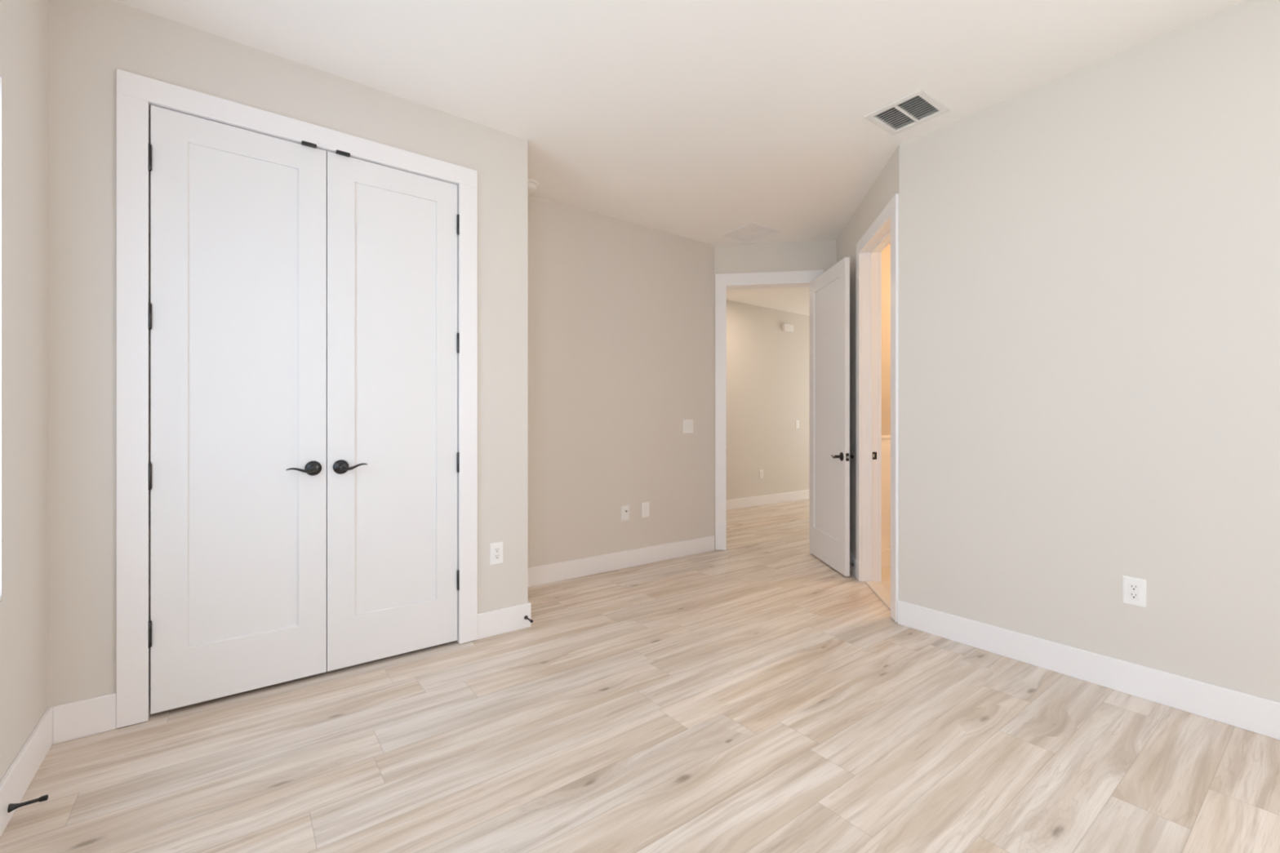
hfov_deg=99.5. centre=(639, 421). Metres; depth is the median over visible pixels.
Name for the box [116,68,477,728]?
trim
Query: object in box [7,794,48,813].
door stop
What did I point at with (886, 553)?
baseboard
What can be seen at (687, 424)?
light switch
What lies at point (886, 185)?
wall
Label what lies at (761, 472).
wall outlet
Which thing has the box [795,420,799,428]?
light switch
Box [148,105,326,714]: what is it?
door
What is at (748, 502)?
baseboard
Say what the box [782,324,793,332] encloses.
door chime
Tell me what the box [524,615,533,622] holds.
door stop
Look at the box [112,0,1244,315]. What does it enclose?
ceiling
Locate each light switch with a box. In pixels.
[683,419,693,433]
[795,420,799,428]
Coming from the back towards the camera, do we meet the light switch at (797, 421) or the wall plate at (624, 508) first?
the light switch at (797, 421)
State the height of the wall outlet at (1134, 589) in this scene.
0.120 m
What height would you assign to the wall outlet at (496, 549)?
0.120 m
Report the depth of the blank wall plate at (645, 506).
4.46 m
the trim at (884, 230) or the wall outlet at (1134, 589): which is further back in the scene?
the trim at (884, 230)
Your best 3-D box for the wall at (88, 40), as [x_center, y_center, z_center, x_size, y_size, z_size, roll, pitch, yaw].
[-1.424,-0.218,2.571,1.883,2.777,0.100,0,0,-37]
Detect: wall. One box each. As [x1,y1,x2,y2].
[0,0,48,781]
[48,0,528,706]
[528,195,715,567]
[715,240,836,274]
[726,300,808,500]
[836,144,899,599]
[881,242,890,435]
[899,0,1279,702]
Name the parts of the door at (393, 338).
lever handle, lever, panel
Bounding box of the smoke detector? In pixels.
[528,178,538,191]
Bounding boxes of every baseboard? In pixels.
[0,706,53,837]
[53,692,116,744]
[477,601,530,639]
[528,535,715,586]
[726,489,808,510]
[849,552,856,577]
[881,548,890,568]
[897,600,1279,740]
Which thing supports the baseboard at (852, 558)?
attached to the wall at (886, 185)
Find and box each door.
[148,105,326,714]
[326,151,459,671]
[808,257,853,576]
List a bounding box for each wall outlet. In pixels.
[489,542,503,565]
[759,469,763,478]
[1122,575,1146,608]
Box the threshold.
[864,581,890,609]
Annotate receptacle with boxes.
[493,546,500,559]
[1128,582,1139,600]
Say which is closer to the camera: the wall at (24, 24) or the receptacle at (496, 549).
the wall at (24, 24)
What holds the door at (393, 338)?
in the wall at (88, 40)
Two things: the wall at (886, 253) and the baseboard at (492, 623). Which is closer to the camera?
the baseboard at (492, 623)
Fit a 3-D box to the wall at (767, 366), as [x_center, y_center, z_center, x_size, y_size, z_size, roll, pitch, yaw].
[1.456,-0.218,7.471,7.300,2.777,0.120,0,0,-37]
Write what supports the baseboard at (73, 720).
attached to the wall at (88, 40)
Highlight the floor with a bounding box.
[0,498,1279,852]
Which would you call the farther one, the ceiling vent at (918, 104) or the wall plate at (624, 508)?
the wall plate at (624, 508)
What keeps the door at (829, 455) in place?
in the wall at (815, 255)
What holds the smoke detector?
attached to the ceiling
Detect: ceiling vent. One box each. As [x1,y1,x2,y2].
[720,222,782,244]
[863,88,950,135]
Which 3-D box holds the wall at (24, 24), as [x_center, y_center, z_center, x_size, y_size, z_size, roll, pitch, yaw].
[-0.834,-0.218,0.092,0.150,2.777,6.249,0,0,-37]
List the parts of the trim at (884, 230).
strike plate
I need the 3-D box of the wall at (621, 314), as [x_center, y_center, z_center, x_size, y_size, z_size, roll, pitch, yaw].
[-0.975,-0.218,3.781,4.054,2.777,0.120,0,0,-37]
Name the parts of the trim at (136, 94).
catch plate, catch plate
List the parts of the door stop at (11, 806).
stop rod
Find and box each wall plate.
[621,505,629,520]
[641,502,648,517]
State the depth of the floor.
1.93 m
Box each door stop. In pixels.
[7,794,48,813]
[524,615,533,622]
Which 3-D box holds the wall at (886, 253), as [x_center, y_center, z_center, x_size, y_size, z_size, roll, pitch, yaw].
[2.627,-0.218,4.912,2.300,2.777,0.100,0,0,-37]
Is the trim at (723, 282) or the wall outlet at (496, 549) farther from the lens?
the trim at (723, 282)
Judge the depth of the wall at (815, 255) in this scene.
4.87 m
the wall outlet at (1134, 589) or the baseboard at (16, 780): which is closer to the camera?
the baseboard at (16, 780)
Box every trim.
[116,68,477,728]
[715,270,823,550]
[856,193,898,622]
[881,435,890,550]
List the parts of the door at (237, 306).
panel, lever, lever handle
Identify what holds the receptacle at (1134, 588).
attached to the wall outlet at (1134, 589)
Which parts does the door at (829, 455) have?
panel, lever handle, latch plate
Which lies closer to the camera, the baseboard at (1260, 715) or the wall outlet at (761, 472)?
the baseboard at (1260, 715)
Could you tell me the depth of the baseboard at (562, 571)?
4.27 m
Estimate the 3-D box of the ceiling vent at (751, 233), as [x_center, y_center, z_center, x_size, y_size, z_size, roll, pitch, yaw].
[0.946,-1.603,4.622,0.366,0.008,0.366,0,0,-37]

